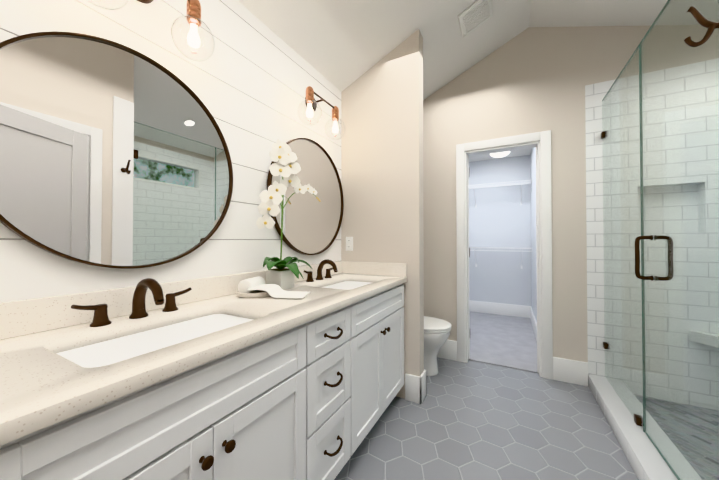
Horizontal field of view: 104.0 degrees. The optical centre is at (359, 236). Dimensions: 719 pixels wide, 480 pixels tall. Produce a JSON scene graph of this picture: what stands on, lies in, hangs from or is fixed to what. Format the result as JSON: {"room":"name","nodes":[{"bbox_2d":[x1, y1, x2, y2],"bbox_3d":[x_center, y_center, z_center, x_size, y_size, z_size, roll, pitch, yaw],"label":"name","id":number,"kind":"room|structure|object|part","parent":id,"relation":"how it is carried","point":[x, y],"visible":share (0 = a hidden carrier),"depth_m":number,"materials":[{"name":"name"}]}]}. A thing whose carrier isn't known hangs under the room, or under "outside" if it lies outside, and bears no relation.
{"room":"bathroom","nodes":[
{"label":"bathroom","id":0,"kind":"room"},
{"bbox_2d":[0,0,340,301],"bbox_3d":[-0.916,-0.041,1.053,0.120,2.450,3.230,0,-1,28],"label":"wall","id":1,"kind":"structure","parent":0,"point":[250,80],"depth_m":1.37,"materials":[{"name":"white wood"}]},
{"bbox_2d":[0,31,232,268],"bbox_3d":[-0.830,-0.286,1.049,0.030,0.804,0.804,0,-1,28],"label":"round mirror","id":2,"kind":"object","parent":1,"relation":"attached to","point":[113,154],"visible":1,"depth_m":0.96,"materials":[{"name":"silver glass"}]},
{"bbox_2d":[86,0,214,61],"bbox_3d":[-0.760,-0.871,1.019,0.191,0.286,0.456,0,-1,28],"label":"sconce","id":3,"kind":"object","parent":1,"relation":"attached to","point":[192,16],"visible":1,"depth_m":1.12,"materials":[{"name":"clear glass"}]},
{"bbox_2d":[0,261,343,338],"bbox_3d":[-0.654,0.238,1.385,0.020,0.099,2.168,0,-1,28],"label":"backsplash","id":4,"kind":"structure","parent":1,"relation":"attached to","point":[19,317],"depth_m":0.88,"materials":[{"name":"beige stone"}]},
{"bbox_2d":[267,138,342,254],"bbox_3d":[-0.334,-0.275,1.975,0.030,0.804,0.804,0,-1,28],"label":"round mirror","id":5,"kind":"object","parent":1,"relation":"attached to","point":[311,224],"visible":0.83,"depth_m":1.97,"materials":[{"name":"silver glass"}]},
{"bbox_2d":[297,86,345,139],"bbox_3d":[-0.265,-0.860,1.945,0.191,0.286,0.456,0,-1,28],"label":"sconce","id":6,"kind":"object","parent":1,"relation":"attached to","point":[311,102],"visible":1,"depth_m":1.88,"materials":[{"name":"clear glass"}]},
{"bbox_2d":[247,284,310,298],"bbox_3d":[-0.384,0.262,1.365,0.299,0.048,0.244,0,-1,28],"label":"folded towel","id":7,"kind":"object","parent":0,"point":[253,290],"depth_m":1.33,"materials":[{"name":"white fabric"}]},
{"bbox_2d":[341,29,423,398],"bbox_3d":[0.167,-0.171,2.244,0.665,2.739,0.110,0,-1,28],"label":"wall","id":8,"kind":"structure","parent":0,"point":[382,148],"depth_m":2.15,"materials":[{"name":"beige paint"}]},
{"bbox_2d":[346,237,352,250],"bbox_3d":[-0.084,0.057,2.308,0.070,0.115,0.008,0,-1,28],"label":"outlet","id":9,"kind":"object","parent":8,"relation":"attached to","point":[349,243],"visible":1,"depth_m":2.31,"materials":[{"name":"white plastic"}]},
{"bbox_2d":[344,261,406,274],"bbox_3d":[0.104,0.248,2.197,0.550,0.099,0.020,0,-1,28],"label":"backsplash","id":10,"kind":"structure","parent":8,"relation":"attached to","point":[350,267],"depth_m":2.18,"materials":[{"name":"beige stone"}]},
{"bbox_2d":[405,370,425,398],"bbox_3d":[0.213,1.104,2.267,0.651,0.190,0.040,0,-1,28],"label":"baseboard","id":11,"kind":"structure","parent":8,"relation":"attached to","point":[415,386],"depth_m":2.04,"materials":[{"name":"white wood"}]},
{"bbox_2d":[237,0,718,99],"bbox_3d":[0.667,-1.587,0.722,3.240,0.804,4.110,0,-1,28],"label":"ceiling","id":12,"kind":"structure","parent":0,"point":[341,45],"depth_m":2.04,"materials":[{"name":"white paint"}]},
{"bbox_2d":[458,0,492,36],"bbox_3d":[0.879,-1.672,2.124,0.222,0.112,0.240,0,-1,28],"label":"ceiling vent","id":13,"kind":"object","parent":12,"relation":"in","point":[474,15],"visible":1,"depth_m":2.11,"materials":[{"name":"white plastic"}]},
{"bbox_2d":[334,357,638,479],"bbox_3d":[0.653,1.230,0.663,3.240,0.100,4.050,0,-1,28],"label":"floor","id":14,"kind":"structure","parent":0,"point":[471,420],"depth_m":1.69,"materials":[{"name":"grey tile"}]},
{"bbox_2d":[0,279,406,479],"bbox_3d":[-0.401,0.755,1.249,0.590,0.865,2.158,0,-1,28],"label":"bathroom vanity","id":15,"kind":"object","parent":14,"relation":"on","point":[212,378],"depth_m":0.85,"materials":[{"name":"painted wood"},{"name":"quartz countertop"},{"name":"oil rubbed bronze"}]},
{"bbox_2d":[0,271,406,438],"bbox_3d":[-0.411,0.305,1.254,0.573,0.035,2.168,0,-1,28],"label":"countertop","id":16,"kind":"structure","parent":15,"relation":"on","point":[36,385],"depth_m":0.69,"materials":[{"name":"beige stone"}]},
{"bbox_2d":[68,278,191,326],"bbox_3d":[-0.728,0.212,0.967,0.173,0.141,0.356,0,-1,28],"label":"faucet","id":17,"kind":"object","parent":16,"relation":"on","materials":[{"name":"brown metal"}]},
{"bbox_2d":[44,307,263,370],"bbox_3d":[-0.578,0.387,0.884,0.380,0.162,0.580,0,-1,28],"label":"sink","id":18,"kind":"object","parent":16,"relation":"in","point":[89,354],"depth_m":0.87,"materials":[{"name":"white ceramic"}]},
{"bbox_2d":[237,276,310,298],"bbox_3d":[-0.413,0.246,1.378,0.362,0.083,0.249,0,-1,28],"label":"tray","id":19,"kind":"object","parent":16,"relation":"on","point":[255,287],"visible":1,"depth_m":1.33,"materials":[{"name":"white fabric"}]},
{"bbox_2d":[238,276,264,292],"bbox_3d":[-0.532,0.240,1.395,0.112,0.072,0.152,0,-1,28],"label":"rolled towel","id":20,"kind":"object","parent":19,"relation":"on","point":[245,286],"depth_m":1.33,"materials":[{"name":"white fabric"}]},
{"bbox_3d":[-0.512,0.275,1.389,0.176,0.025,0.176,0,-1,28],"label":"dish","id":21,"kind":"part","parent":19,"relation":"part of","materials":[{"name":"beige stone"}]},
{"bbox_2d":[256,139,320,289],"bbox_3d":[-0.378,-0.116,1.591,0.222,0.811,0.557,0,-1,28],"label":"orchid","id":22,"kind":"object","parent":16,"relation":"on","point":[286,166],"visible":0.98,"depth_m":1.51,"materials":[{"name":"white plant"}]},
{"bbox_3d":[-0.444,0.237,1.580,0.112,0.105,0.112,0,-1,28],"label":"pot","id":23,"kind":"part","parent":22,"relation":"part of","materials":[{"name":"white ceramic"}]},
{"bbox_2d":[300,259,339,282],"bbox_3d":[-0.223,0.223,1.910,0.173,0.141,0.356,0,-1,28],"label":"faucet","id":24,"kind":"object","parent":16,"relation":"on","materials":[{"name":"brown metal"}]},
{"bbox_2d":[320,279,379,290],"bbox_3d":[-0.073,0.398,1.827,0.380,0.162,0.580,0,-1,28],"label":"sink","id":25,"kind":"object","parent":16,"relation":"in","point":[344,284],"depth_m":1.94,"materials":[{"name":"white ceramic"}]},
{"bbox_2d":[424,316,450,375],"bbox_3d":[0.444,0.815,2.606,0.785,0.775,0.450,0,-1,28],"label":"toilet","id":26,"kind":"object","parent":14,"relation":"on","point":[436,333],"visible":0.21,"depth_m":2.41,"materials":[{"name":"white ceramic"}]},
{"bbox_3d":[0.566,0.785,2.541,0.508,0.046,0.390,0,-1,28],"label":"seat","id":27,"kind":"part","parent":26,"relation":"part of","materials":[{"name":"white plastic"}]},
{"bbox_2d":[588,374,701,479],"bbox_3d":[1.554,1.140,1.508,0.210,0.100,1.590,0,-1,28],"label":"shower curb","id":28,"kind":"structure","parent":14,"relation":"on","point":[644,458],"depth_m":1.55,"materials":[{"name":"stone"}]},
{"bbox_2d":[601,45,643,431],"bbox_3d":[1.761,0.003,1.899,0.032,2.182,0.727,0,-1,28],"label":"glass panel","id":29,"kind":"object","parent":28,"relation":"on","point":[638,420],"visible":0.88,"depth_m":1.85,"materials":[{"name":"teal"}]},
{"bbox_2d":[635,394,718,479],"bbox_3d":[2.087,1.183,1.222,1.000,0.006,1.590,0,-1,28],"label":"mosaic shower floor","id":30,"kind":"structure","parent":14,"relation":"on","point":[706,421],"depth_m":1.73,"materials":[{"name":"grey tile"}]},
{"bbox_2d":[469,155,528,305],"bbox_3d":[1.907,-0.024,4.606,1.500,2.500,0.120,0,-1,28],"label":"wall","id":31,"kind":"structure","parent":0,"point":[501,217],"depth_m":4.39,"materials":[{"name":"white paint"}]},
{"bbox_2d":[469,300,529,317],"bbox_3d":[1.888,1.124,4.526,1.470,0.178,0.016,0,-1,28],"label":"baseboard","id":32,"kind":"structure","parent":31,"relation":"attached to","point":[503,309],"depth_m":4.36,"materials":[{"name":"white wood"}]},
{"bbox_2d":[469,247,531,268],"bbox_3d":[1.815,0.323,4.410,1.516,0.322,0.304,0,-1,28],"label":"closet shelf","id":33,"kind":"object","parent":31,"relation":"attached to","point":[509,248],"visible":0.58,"depth_m":4.19,"materials":[{"name":"white wood"}]},
{"bbox_2d":[469,179,531,207],"bbox_3d":[1.815,-0.637,4.421,1.516,0.322,0.304,0,-1,28],"label":"closet shelf","id":34,"kind":"object","parent":31,"relation":"attached to","point":[502,184],"visible":0.6,"depth_m":4.20,"materials":[{"name":"white wood"}]},
{"bbox_2d":[469,148,531,161],"bbox_3d":[1.465,-1.284,3.774,1.760,0.100,2.030,0,-1,28],"label":"ceiling","id":35,"kind":"structure","parent":0,"point":[522,152],"depth_m":4.24,"materials":[{"name":"white paint"}]},
{"bbox_2d":[490,151,509,157],"bbox_3d":[2.040,-1.197,4.084,0.260,0.064,0.260,0,-1,28],"label":"closet ceiling light","id":36,"kind":"object","parent":35,"relation":"attached to","point":[499,154],"visible":0.77,"depth_m":4.04,"materials":[{"name":"white glass"}]},
{"bbox_2d":[468,311,538,373],"bbox_3d":[1.451,1.260,3.718,1.760,0.112,2.090,0,-1,28],"label":"floor","id":37,"kind":"structure","parent":0,"point":[504,341],"depth_m":3.21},
{"bbox_2d":[529,148,536,321],"bbox_3d":[2.188,-0.038,3.372,0.120,2.500,2.030,0,-1,28],"label":"wall","id":38,"kind":"structure","parent":0,"point":[532,157],"depth_m":3.84,"materials":[{"name":"white paint"}]},
{"bbox_2d":[530,306,536,341],"bbox_3d":[2.100,1.110,3.340,0.016,0.178,1.906,0,-1,28],"label":"baseboard","id":39,"kind":"structure","parent":38,"relation":"attached to","point":[532,317],"depth_m":3.60,"materials":[{"name":"white wood"}]},
{"bbox_2d":[423,25,718,361],"bbox_3d":[1.662,-0.334,2.438,3.120,3.070,0.120,0,-1,28],"label":"wall","id":40,"kind":"structure","parent":0,"point":[528,80],"depth_m":2.40,"materials":[{"name":"beige paint"}]},
{"bbox_2d":[437,340,456,360],"bbox_3d":[0.600,1.111,2.911,0.785,0.190,0.020,0,-1,28],"label":"baseboard","id":41,"kind":"structure","parent":40,"relation":"attached to","point":[448,350],"depth_m":2.75,"materials":[{"name":"white wood"}]},
{"bbox_2d":[456,130,552,379],"bbox_3d":[1.319,0.150,2.618,0.770,2.105,0.160,0,-1,28],"label":"door frame","id":42,"kind":"structure","parent":40,"relation":"attached to","point":[542,144],"depth_m":2.48,"materials":[{"name":"white wood"}]},
{"bbox_2d":[585,58,718,409],"bbox_3d":[2.451,-0.019,2.011,1.330,2.430,0.120,0,-1,28],"label":"tiled wall","id":43,"kind":"structure","parent":0,"point":[595,93],"depth_m":2.08,"materials":[{"name":"white tile"}]},
{"bbox_2d":[689,331,718,347],"bbox_3d":[2.469,0.696,1.561,0.639,0.070,0.639,0,-1,28],"label":"shelf","id":44,"kind":"object","parent":43,"relation":"attached to","point":[703,335],"depth_m":1.92,"materials":[{"name":"white stone"}]},
{"bbox_3d":[0.613,-0.295,-0.241,0.120,2.929,2.388,0,-1,28],"label":"wall","id":45,"kind":"structure","parent":0,"visible":0},
{"bbox_2d":[684,6,718,46],"bbox_3d":[1.032,-0.629,0.822,0.117,0.124,0.042,0,-1,28],"label":"robe hook","id":46,"kind":"object","parent":45,"relation":"attached to","point":[702,20],"visible":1,"depth_m":0.83,"materials":[{"name":"brown metal"}]},
{"bbox_3d":[1.716,-0.261,0.461,1.160,2.878,0.108,0,-1,28],"label":"wall","id":47,"kind":"structure","parent":0,"visible":0},
{"bbox_3d":[1.638,-0.036,0.568,1.160,2.430,0.012,0,-1,28],"label":"shower wall tile","id":48,"kind":"structure","parent":47,"relation":"attached to","visible":0},
{"bbox_2d":[639,0,718,479],"bbox_3d":[1.386,-0.010,1.199,0.010,2.168,0.851,0,-1,28],"label":"shower glass door","id":49,"kind":"structure","parent":48,"relation":"attached to","point":[668,248],"depth_m":1.25,"materials":[{"name":"clear glass"}]},
{"bbox_2d":[635,235,673,280],"bbox_3d":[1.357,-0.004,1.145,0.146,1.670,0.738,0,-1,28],"label":"hardware piece","id":50,"kind":"object","parent":49,"relation":"attached to","point":[637,257],"visible":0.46,"depth_m":1.46,"materials":[{"name":"brown metal"}]},
{"bbox_2d":[639,0,680,479],"bbox_3d":[1.387,-0.010,1.200,0.010,2.173,0.854,0,-1,28],"label":"shower glass door edge","id":51,"kind":"object","parent":49,"relation":"attached to","point":[643,293],"visible":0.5,"depth_m":1.57,"materials":[{"name":"teal"}]}
]}

